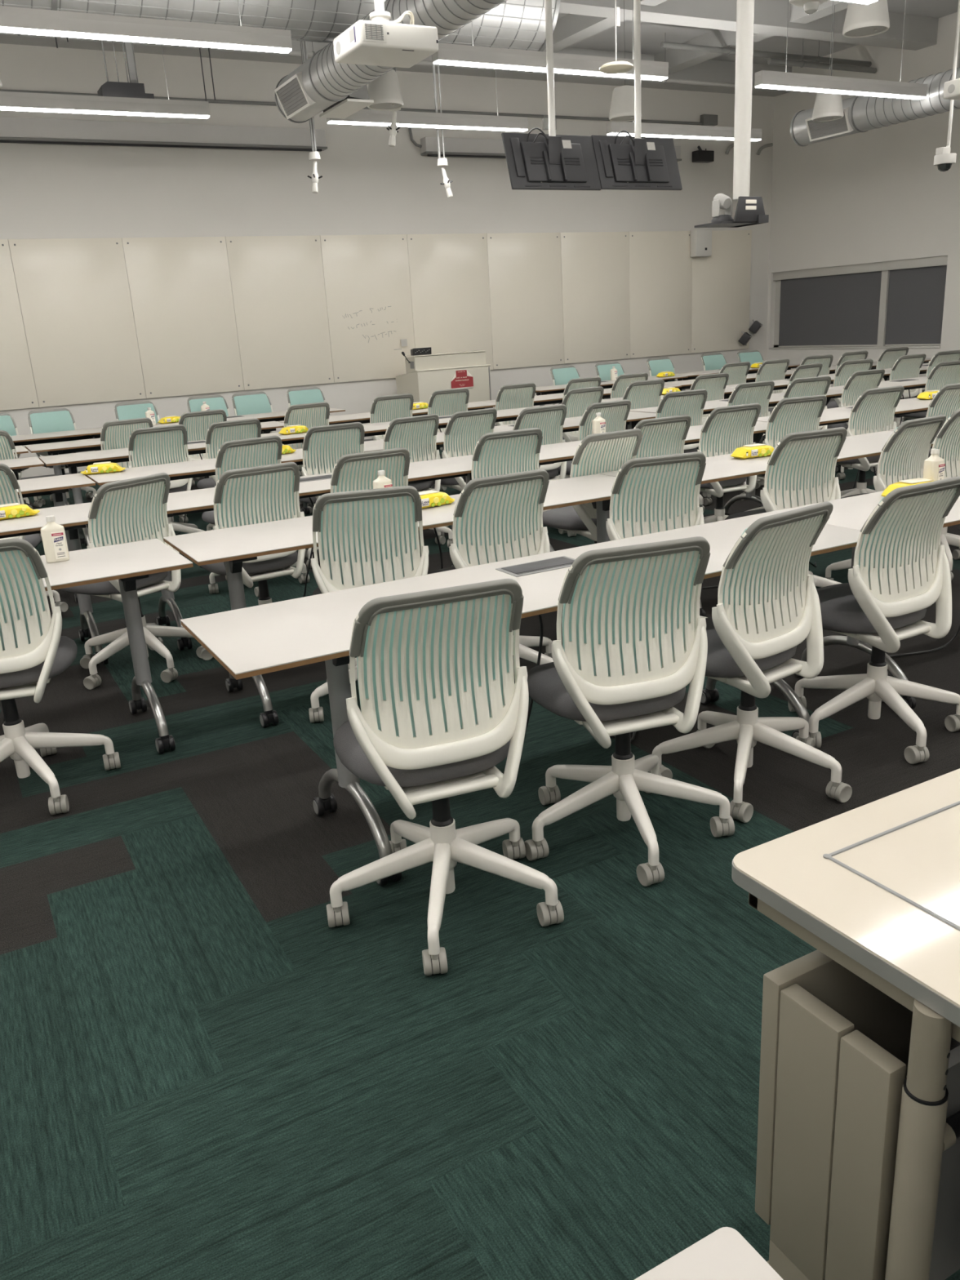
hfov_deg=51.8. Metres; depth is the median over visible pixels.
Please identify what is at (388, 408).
swivel chair
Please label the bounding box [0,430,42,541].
swivel chair
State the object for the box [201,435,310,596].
swivel chair
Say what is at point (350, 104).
register
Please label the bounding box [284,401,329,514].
swivel chair
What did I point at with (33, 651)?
swivel chair
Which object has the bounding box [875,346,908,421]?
swivel chair
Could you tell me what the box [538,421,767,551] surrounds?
table
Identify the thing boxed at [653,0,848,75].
beam
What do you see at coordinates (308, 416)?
backrest
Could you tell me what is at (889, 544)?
backrest
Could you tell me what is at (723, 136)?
diffuser
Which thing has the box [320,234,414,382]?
panel
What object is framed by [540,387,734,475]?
table
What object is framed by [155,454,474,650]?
table
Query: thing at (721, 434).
backrest
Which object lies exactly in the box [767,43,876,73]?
ceiling pipe
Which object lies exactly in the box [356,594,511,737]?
chair back
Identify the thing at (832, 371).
table
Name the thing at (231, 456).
backrest
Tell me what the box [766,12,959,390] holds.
wall
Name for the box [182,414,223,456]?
backrest
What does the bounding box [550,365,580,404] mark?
swivel chair
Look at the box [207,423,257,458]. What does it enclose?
backrest
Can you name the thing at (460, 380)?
warning sign
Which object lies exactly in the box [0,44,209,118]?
pendant light
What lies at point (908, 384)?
table
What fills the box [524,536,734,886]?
swivel chair
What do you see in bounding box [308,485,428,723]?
swivel chair
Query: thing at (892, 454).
backrest
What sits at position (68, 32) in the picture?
diffuser
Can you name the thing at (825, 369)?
backrest
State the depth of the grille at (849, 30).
7.48 m
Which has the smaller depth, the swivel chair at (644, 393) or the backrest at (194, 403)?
the swivel chair at (644, 393)
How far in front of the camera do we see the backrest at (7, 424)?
9.89 m
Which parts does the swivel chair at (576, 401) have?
backrest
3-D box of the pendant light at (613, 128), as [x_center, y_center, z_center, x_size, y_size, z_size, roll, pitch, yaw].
[2.432,-6.713,11.593,2.290,1.500,0.100,-13,20,-26]
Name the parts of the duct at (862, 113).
hanger rod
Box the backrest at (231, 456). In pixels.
[217,443,277,479]
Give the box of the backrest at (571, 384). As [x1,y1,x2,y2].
[564,381,597,396]
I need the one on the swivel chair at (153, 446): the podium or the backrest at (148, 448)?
the backrest at (148, 448)
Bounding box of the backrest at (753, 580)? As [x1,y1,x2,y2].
[722,528,783,624]
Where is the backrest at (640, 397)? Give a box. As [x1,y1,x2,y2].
[624,386,660,409]
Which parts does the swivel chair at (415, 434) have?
backrest, seat, leg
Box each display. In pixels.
[501,0,601,190]
[591,0,682,190]
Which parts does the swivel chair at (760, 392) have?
backrest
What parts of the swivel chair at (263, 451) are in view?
seat, leg, backrest, leg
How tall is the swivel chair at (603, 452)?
0.943 m
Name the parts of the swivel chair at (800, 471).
seat, backrest, leg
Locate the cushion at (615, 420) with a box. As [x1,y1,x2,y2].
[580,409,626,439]
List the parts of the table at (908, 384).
lid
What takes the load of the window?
in the wall at (877, 194)
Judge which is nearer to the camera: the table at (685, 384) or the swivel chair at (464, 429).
the swivel chair at (464, 429)
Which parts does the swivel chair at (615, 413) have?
seat, backrest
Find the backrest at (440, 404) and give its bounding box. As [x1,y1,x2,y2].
[429,393,466,416]
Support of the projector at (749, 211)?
hanging from the ceiling
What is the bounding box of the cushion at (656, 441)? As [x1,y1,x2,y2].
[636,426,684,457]
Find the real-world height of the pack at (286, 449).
0.066 m
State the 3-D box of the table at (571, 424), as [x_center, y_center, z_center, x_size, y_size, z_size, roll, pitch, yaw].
[0.463,-1.351,7.950,2.270,0.736,0.600,-13,20,-27]
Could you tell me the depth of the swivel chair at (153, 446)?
7.30 m
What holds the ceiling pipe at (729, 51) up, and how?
hanging from the ceiling
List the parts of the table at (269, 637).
leg, lid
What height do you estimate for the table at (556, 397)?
0.736 m
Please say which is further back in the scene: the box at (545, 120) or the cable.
the cable
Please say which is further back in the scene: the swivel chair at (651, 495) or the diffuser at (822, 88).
the diffuser at (822, 88)
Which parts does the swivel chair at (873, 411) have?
leg, leg, seat frame, seat, leg, leg, backrest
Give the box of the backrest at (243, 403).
[233,393,271,415]
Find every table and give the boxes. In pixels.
[0,456,44,504]
[0,502,107,665]
[10,427,102,508]
[13,445,28,454]
[16,473,95,603]
[25,421,284,505]
[39,432,309,546]
[40,538,193,753]
[84,439,431,567]
[152,407,345,426]
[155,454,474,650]
[163,474,615,728]
[180,512,860,885]
[278,400,495,425]
[362,405,556,476]
[431,411,656,537]
[482,385,681,405]
[535,375,688,405]
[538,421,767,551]
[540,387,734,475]
[597,431,934,617]
[629,390,842,472]
[634,1226,783,1279]
[664,370,794,391]
[674,364,799,391]
[725,372,890,444]
[756,397,932,506]
[765,490,959,709]
[786,358,931,373]
[828,376,928,425]
[883,364,928,422]
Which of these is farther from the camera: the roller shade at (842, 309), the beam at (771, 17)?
the roller shade at (842, 309)
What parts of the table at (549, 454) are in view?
leg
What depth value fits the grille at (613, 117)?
10.26 m
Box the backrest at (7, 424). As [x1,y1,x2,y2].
[0,415,16,435]
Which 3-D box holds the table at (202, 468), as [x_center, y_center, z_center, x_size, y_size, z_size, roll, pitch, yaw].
[-1.465,-0.908,6.917,2.270,0.736,0.600,-13,20,-26]
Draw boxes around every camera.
[711,193,733,222]
[933,0,959,171]
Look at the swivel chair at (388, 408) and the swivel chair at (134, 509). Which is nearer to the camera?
the swivel chair at (134, 509)
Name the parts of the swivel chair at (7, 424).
leg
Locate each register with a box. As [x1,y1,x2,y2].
[274,71,315,119]
[319,84,373,118]
[804,106,853,142]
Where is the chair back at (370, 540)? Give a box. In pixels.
[320,495,416,585]
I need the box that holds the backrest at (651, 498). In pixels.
[613,461,698,537]
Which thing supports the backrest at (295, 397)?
on the swivel chair at (311, 394)
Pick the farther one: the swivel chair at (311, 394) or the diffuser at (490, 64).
the swivel chair at (311, 394)
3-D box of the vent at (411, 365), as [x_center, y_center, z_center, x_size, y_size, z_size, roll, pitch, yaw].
[-0.884,-3.582,12.888,0.007,0.090,0.100,-13,20,-26]
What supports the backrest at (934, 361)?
on the swivel chair at (952, 355)
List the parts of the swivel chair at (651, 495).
backrest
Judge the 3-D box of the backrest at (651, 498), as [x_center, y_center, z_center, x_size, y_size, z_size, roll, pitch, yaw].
[0.787,-0.599,4.361,0.400,0.395,0.102,-9,18,-17]
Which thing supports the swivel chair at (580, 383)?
on the floor
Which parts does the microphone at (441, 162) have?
drop rod, drop rod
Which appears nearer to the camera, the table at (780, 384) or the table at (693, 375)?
the table at (780, 384)
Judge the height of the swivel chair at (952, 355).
0.943 m
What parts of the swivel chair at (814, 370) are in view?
backrest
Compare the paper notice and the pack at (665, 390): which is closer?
the pack at (665, 390)
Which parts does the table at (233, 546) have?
leg, leg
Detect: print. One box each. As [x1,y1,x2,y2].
[8,506,29,518]
[100,465,115,473]
[172,417,179,422]
[281,446,290,453]
[296,426,306,433]
[420,403,427,408]
[431,494,448,506]
[759,447,772,457]
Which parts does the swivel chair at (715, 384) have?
backrest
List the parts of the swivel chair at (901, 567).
leg, leg, seat frame, seat, leg, backrest, leg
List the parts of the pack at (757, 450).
lid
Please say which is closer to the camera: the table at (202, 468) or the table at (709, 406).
the table at (202, 468)
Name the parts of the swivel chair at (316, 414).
backrest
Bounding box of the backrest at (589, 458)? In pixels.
[573,442,635,503]
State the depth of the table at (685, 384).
11.83 m
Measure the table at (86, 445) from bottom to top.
0.736 m
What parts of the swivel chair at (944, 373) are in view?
seat frame, seat, backrest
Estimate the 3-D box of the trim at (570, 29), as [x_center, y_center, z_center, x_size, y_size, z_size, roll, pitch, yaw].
[2.385,-6.818,9.855,0.260,0.240,7.530,-13,20,-26]
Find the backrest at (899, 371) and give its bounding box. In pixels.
[890,363,917,380]
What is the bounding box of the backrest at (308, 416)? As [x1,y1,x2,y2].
[285,406,326,447]
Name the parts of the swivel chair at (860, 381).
seat, backrest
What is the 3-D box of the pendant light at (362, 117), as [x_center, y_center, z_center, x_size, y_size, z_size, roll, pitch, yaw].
[-0.539,-6.054,10.077,2.290,1.500,0.100,-13,20,-26]
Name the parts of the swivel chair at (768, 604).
leg, seat frame, leg, leg, seat, backrest, leg, leg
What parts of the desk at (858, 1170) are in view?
toe panel, panel, panel, panel, post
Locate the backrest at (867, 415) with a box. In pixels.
[850,399,889,433]
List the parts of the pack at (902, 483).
lid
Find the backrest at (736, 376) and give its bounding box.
[723,368,746,385]
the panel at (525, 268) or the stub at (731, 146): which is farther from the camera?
the stub at (731, 146)
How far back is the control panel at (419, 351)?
12.90 m
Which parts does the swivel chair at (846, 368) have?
seat, backrest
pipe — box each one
[0,32,766,89]
[660,40,871,66]
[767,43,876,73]
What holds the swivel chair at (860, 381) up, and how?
on the floor
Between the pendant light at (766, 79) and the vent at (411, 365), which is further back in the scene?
the vent at (411, 365)
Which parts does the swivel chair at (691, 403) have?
backrest, seat, leg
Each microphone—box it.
[301,40,322,193]
[386,67,400,146]
[431,58,453,197]
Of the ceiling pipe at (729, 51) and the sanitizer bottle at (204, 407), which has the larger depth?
the ceiling pipe at (729, 51)
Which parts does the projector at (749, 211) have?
shelf, label plate, label plate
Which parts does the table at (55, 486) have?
leg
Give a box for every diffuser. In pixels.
[0,26,291,53]
[0,106,209,118]
[327,120,527,131]
[433,59,667,80]
[607,133,760,141]
[755,84,925,99]
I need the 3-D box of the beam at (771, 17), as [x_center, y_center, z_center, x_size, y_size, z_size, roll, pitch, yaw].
[-0.967,-6.516,9.628,15.820,0.300,0.320,-13,20,-26]
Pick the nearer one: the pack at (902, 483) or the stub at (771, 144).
the pack at (902, 483)
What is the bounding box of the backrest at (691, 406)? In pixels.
[657,395,702,426]
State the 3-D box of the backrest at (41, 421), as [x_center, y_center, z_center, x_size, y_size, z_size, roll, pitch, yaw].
[-4.341,-2.119,10.073,0.400,0.395,0.102,-14,21,-30]
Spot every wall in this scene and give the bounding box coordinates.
[0,43,774,477]
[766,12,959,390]
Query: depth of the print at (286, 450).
6.92 m
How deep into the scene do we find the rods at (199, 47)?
9.79 m
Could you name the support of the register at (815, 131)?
attached to the duct at (862, 113)
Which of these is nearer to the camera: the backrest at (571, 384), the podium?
the backrest at (571, 384)
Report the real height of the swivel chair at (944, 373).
0.943 m
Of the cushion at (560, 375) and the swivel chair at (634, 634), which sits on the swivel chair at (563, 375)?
the cushion at (560, 375)
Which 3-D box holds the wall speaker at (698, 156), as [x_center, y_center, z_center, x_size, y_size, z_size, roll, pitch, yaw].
[3.384,-7.389,15.030,0.320,0.233,0.155,-13,20,-26]
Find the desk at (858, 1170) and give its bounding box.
[731,768,959,1279]
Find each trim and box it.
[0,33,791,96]
[543,0,666,53]
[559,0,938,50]
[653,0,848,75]
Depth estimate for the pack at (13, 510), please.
4.91 m
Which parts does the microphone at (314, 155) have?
drop rod, drop rod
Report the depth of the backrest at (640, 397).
9.19 m
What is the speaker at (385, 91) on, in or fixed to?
hanging from the ceiling
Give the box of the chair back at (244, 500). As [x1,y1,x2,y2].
[217,471,294,528]
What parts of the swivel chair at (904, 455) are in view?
leg, seat, backrest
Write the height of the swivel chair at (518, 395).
0.943 m
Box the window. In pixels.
[768,255,947,349]
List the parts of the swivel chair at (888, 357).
backrest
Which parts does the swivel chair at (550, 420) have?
backrest, seat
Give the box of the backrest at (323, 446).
[305,428,359,475]
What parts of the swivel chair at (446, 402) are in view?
backrest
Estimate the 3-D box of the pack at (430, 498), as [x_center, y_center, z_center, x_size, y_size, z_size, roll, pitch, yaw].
[-0.247,-0.650,4.575,0.276,0.066,0.123,-16,21,-34]
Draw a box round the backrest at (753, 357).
[738,351,763,373]
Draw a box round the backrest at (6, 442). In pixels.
[0,435,13,460]
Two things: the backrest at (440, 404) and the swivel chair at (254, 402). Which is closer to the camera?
the backrest at (440, 404)
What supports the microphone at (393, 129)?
hanging from the ceiling
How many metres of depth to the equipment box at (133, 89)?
9.49 m
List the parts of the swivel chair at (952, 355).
backrest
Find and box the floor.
[0,416,959,1279]
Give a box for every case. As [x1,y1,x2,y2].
[0,116,327,151]
[420,136,681,161]
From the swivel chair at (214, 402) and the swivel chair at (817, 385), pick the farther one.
the swivel chair at (214, 402)
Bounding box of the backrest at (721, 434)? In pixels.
[701,414,754,457]
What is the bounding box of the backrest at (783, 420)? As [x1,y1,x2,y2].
[768,405,819,447]
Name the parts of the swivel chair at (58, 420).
backrest, seat, leg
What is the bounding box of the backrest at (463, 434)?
[445,417,492,457]
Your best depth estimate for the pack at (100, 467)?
6.44 m
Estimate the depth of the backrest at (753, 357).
14.26 m
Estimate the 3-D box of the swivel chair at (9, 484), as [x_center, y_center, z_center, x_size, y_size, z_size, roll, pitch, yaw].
[-2.806,-0.547,5.689,0.642,0.939,0.643,-8,18,-13]
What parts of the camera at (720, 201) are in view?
yoke arm, yoke arm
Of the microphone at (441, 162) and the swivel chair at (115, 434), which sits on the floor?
the swivel chair at (115, 434)
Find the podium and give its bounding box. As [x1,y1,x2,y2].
[395,351,491,404]
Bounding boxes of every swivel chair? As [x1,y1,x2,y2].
[0,413,45,508]
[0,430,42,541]
[0,463,68,612]
[0,538,120,814]
[27,408,96,506]
[59,472,204,689]
[100,417,176,522]
[114,400,159,422]
[128,424,204,533]
[177,408,226,523]
[186,395,230,486]
[196,417,261,530]
[200,462,305,660]
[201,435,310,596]
[231,391,273,433]
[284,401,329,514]
[286,386,325,475]
[298,422,364,568]
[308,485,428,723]
[326,578,564,976]
[330,447,410,493]
[369,393,413,439]
[382,413,453,547]
[427,387,469,490]
[427,469,553,664]
[433,408,497,544]
[470,427,542,480]
[495,382,535,426]
[512,404,576,537]
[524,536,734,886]
[542,428,642,543]
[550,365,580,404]
[555,386,604,478]
[557,399,631,533]
[562,376,600,399]
[595,361,624,399]
[605,451,707,617]
[610,373,648,398]
[622,378,664,430]
[634,414,691,457]
[646,357,676,382]
[648,501,852,822]
[655,389,711,511]
[689,373,728,451]
[697,403,760,524]
[701,352,726,370]
[702,380,774,500]
[719,361,750,398]
[724,426,847,587]
[737,350,763,382]
[744,394,826,511]
[755,358,789,443]
[759,375,831,485]
[768,363,822,413]
[787,475,959,764]
[800,354,833,386]
[821,368,884,479]
[825,359,873,408]
[825,414,946,580]
[835,351,867,373]
[835,385,904,497]
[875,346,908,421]
[888,353,925,426]
[899,360,959,419]
[913,350,959,397]
[925,382,959,457]
[932,408,959,580]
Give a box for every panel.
[0,239,39,410]
[8,237,146,407]
[121,236,244,398]
[225,235,333,390]
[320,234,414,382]
[406,233,493,369]
[410,346,431,355]
[486,232,564,369]
[560,231,630,364]
[628,231,692,358]
[691,230,751,353]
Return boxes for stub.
[724,143,733,154]
[756,142,773,155]
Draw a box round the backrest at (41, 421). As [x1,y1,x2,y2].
[30,410,76,452]
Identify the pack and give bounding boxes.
[0,502,39,519]
[80,461,125,475]
[157,415,180,423]
[278,424,308,435]
[281,444,296,453]
[412,401,428,409]
[418,489,455,508]
[656,371,675,377]
[661,386,679,395]
[730,443,773,458]
[750,362,762,368]
[880,477,933,497]
[916,390,938,399]
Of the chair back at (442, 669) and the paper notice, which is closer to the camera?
the chair back at (442, 669)
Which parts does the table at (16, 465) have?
leg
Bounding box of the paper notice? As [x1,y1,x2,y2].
[400,338,407,346]
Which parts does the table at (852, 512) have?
leg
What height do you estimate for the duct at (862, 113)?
1.638 m
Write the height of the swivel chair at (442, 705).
0.943 m
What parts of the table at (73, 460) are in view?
leg, lid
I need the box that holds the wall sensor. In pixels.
[690,229,711,257]
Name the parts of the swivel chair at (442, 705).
leg, leg, seat, backrest, leg, leg, leg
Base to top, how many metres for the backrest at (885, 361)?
0.395 m
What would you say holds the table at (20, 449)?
on the floor
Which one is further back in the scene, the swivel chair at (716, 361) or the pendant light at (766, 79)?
the swivel chair at (716, 361)
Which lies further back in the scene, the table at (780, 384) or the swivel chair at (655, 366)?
the swivel chair at (655, 366)
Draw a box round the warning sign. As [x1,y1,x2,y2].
[451,369,473,389]
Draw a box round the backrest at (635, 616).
[561,551,698,676]
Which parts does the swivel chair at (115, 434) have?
backrest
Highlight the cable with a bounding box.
[408,127,422,147]
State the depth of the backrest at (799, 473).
4.90 m
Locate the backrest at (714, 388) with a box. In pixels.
[694,380,723,399]
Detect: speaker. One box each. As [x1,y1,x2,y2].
[367,69,404,110]
[608,0,641,121]
[692,145,714,162]
[737,331,751,345]
[748,319,762,333]
[811,0,844,121]
[842,0,889,38]
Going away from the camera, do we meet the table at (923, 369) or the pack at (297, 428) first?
the pack at (297, 428)
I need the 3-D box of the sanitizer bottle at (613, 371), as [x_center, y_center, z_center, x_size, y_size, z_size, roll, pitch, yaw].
[1.737,-3.460,12.833,0.086,0.177,0.056,-11,19,-22]
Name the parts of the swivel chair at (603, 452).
seat frame, seat, backrest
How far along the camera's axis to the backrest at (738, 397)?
8.20 m
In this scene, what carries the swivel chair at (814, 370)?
on the floor
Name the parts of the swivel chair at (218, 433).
seat, leg, backrest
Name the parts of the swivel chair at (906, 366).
backrest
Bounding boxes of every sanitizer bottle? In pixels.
[40,515,69,563]
[145,407,155,425]
[200,401,209,411]
[372,470,392,488]
[591,412,605,434]
[610,365,617,380]
[922,448,945,480]
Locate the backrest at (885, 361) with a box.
[877,353,897,368]
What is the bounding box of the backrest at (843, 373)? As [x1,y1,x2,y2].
[835,365,869,386]
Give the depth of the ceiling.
13.13 m
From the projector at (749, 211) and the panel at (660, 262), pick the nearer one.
the projector at (749, 211)
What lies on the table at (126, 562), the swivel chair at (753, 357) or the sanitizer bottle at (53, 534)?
the sanitizer bottle at (53, 534)
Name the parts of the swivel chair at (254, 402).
backrest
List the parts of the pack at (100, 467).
lid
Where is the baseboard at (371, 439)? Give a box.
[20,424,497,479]
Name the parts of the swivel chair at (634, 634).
leg, seat frame, leg, seat, backrest, leg, leg, leg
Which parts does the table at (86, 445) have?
leg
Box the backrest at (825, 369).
[804,359,830,375]
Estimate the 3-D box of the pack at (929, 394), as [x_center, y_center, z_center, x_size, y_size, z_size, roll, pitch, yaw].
[3.713,-2.011,8.109,0.276,0.066,0.123,-10,19,-21]
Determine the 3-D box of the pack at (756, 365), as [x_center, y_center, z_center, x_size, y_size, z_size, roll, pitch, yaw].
[3.872,-3.818,13.741,0.276,0.066,0.123,-17,22,-36]
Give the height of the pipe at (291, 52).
0.578 m
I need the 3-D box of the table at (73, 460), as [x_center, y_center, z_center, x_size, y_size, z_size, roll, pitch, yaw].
[-2.278,-1.225,8.059,2.270,0.736,0.600,-12,20,-26]
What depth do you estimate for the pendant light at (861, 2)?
6.86 m
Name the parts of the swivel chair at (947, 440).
backrest, leg, leg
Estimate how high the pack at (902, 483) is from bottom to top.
0.069 m
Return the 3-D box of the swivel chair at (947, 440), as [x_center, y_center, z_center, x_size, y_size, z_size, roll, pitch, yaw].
[2.661,-0.871,5.695,0.635,0.939,0.639,-14,20,-29]
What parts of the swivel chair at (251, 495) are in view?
seat, backrest, seat frame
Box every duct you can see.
[0,0,560,51]
[274,0,506,123]
[790,4,959,146]
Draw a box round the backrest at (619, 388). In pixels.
[611,378,642,398]
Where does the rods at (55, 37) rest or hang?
hanging from the ceiling
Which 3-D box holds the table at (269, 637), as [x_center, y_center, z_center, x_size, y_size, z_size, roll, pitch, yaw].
[0.293,0.130,3.340,2.344,0.736,0.600,-13,20,-26]
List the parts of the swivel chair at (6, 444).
backrest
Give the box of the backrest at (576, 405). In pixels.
[565,394,599,417]
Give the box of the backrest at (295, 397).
[288,389,324,405]
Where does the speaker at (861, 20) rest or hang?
hanging from the ceiling
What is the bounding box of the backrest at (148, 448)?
[130,431,185,466]
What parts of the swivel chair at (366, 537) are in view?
seat, leg, leg, backrest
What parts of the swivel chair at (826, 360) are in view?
backrest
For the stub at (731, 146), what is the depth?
15.29 m
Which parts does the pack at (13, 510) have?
lid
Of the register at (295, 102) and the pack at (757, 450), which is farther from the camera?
the register at (295, 102)
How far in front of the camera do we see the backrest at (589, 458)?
5.28 m
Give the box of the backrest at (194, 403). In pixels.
[188,397,228,416]
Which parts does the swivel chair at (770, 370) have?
backrest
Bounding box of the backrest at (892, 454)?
[880,426,904,480]
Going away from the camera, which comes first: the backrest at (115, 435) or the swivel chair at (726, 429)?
the swivel chair at (726, 429)
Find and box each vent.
[364,23,383,39]
[409,361,413,368]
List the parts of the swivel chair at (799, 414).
leg, backrest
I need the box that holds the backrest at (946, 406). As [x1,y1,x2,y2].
[928,395,959,421]
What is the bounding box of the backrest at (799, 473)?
[767,442,835,505]
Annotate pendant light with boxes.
[0,0,292,53]
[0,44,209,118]
[326,71,528,131]
[431,15,668,80]
[606,79,761,141]
[754,0,927,99]
[835,0,877,4]
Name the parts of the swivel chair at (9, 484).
backrest, seat, leg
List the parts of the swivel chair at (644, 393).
backrest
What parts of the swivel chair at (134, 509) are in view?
leg, leg, seat, seat frame, backrest, leg, leg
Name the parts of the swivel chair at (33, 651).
leg, leg, backrest, leg, leg, seat, leg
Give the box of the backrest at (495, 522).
[455,480,541,564]
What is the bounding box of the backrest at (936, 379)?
[926,369,959,391]
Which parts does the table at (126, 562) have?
leg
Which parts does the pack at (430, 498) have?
lid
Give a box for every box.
[97,40,154,98]
[542,85,556,130]
[700,114,717,125]
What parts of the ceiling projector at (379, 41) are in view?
vent frame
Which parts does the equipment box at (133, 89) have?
hanger rod, hanger rod, hanger rod, hanger rod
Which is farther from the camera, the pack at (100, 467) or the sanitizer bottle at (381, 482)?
the pack at (100, 467)
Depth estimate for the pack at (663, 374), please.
12.88 m
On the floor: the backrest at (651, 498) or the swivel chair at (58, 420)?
the swivel chair at (58, 420)
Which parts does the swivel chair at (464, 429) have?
seat frame, seat, backrest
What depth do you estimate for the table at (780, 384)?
10.84 m
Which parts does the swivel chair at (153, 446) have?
backrest, seat, leg, leg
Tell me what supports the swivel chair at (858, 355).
on the floor
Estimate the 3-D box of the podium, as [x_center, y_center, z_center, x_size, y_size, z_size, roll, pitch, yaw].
[-0.483,-3.285,13.446,1.100,1.180,0.710,-13,20,-26]
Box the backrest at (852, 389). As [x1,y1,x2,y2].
[842,380,874,406]
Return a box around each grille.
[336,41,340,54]
[368,102,401,109]
[611,115,634,120]
[813,115,841,120]
[844,26,886,35]
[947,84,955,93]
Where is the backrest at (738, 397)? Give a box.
[728,389,768,417]
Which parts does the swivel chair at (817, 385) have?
backrest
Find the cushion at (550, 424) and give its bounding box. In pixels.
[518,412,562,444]
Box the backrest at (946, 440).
[934,414,958,458]
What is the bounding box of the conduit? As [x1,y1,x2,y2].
[0,88,704,125]
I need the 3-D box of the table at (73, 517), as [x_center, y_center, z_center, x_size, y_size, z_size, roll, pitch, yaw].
[-2.872,-0.111,4.677,2.270,0.736,0.600,-12,20,-26]
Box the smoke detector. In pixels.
[789,0,828,14]
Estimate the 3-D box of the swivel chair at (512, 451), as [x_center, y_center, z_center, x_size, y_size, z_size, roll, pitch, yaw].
[0.129,-0.769,5.844,0.630,0.939,0.665,-12,20,-25]
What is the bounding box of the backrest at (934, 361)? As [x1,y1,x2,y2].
[927,357,955,376]
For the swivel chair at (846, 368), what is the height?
0.943 m
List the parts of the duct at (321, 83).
hanger rod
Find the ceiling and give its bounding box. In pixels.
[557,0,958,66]
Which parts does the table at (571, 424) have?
leg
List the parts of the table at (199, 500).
leg, lid, leg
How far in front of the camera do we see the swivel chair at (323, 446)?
6.64 m
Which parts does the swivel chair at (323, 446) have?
seat, leg, backrest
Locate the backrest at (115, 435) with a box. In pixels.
[102,422,149,466]
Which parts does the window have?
frame, sill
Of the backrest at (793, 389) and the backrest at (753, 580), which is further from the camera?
the backrest at (793, 389)
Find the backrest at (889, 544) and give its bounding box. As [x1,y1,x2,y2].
[858,497,919,582]
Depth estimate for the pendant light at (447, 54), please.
8.14 m
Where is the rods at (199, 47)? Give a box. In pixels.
[199,47,215,101]
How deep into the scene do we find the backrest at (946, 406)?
6.98 m
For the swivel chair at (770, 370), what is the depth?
11.44 m
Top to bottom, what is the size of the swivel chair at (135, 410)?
0.939 m
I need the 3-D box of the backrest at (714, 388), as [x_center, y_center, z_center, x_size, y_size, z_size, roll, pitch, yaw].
[2.218,-2.356,9.604,0.400,0.395,0.102,-12,20,-25]
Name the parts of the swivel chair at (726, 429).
leg, seat frame, leg, seat, backrest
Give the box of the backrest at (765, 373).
[756,365,784,382]
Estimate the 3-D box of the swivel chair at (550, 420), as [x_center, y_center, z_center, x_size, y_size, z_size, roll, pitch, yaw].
[0.403,-1.248,7.293,0.618,0.939,0.640,-14,20,-29]
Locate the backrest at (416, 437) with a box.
[385,421,435,462]
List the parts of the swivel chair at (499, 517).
seat, backrest, leg, leg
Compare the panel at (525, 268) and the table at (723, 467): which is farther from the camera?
the panel at (525, 268)
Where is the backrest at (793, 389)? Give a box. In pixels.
[785,382,825,398]
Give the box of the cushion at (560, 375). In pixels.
[551,367,579,393]
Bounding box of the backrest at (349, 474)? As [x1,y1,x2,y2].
[333,457,404,493]
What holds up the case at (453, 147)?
attached to the wall at (367, 185)
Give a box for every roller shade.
[778,271,881,346]
[884,265,946,346]
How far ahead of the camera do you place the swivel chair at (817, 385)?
8.35 m
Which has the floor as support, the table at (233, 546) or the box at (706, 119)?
the table at (233, 546)
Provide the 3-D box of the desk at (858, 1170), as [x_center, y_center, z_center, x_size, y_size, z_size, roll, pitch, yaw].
[1.352,0.741,1.228,1.382,0.733,1.603,-13,20,-26]
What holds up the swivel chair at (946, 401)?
on the floor
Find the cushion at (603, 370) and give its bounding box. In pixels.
[596,363,623,388]
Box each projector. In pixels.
[333,0,438,67]
[694,0,768,227]
[942,78,959,100]
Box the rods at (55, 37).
[54,36,68,48]
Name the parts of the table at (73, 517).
leg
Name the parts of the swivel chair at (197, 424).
backrest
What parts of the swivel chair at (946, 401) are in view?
backrest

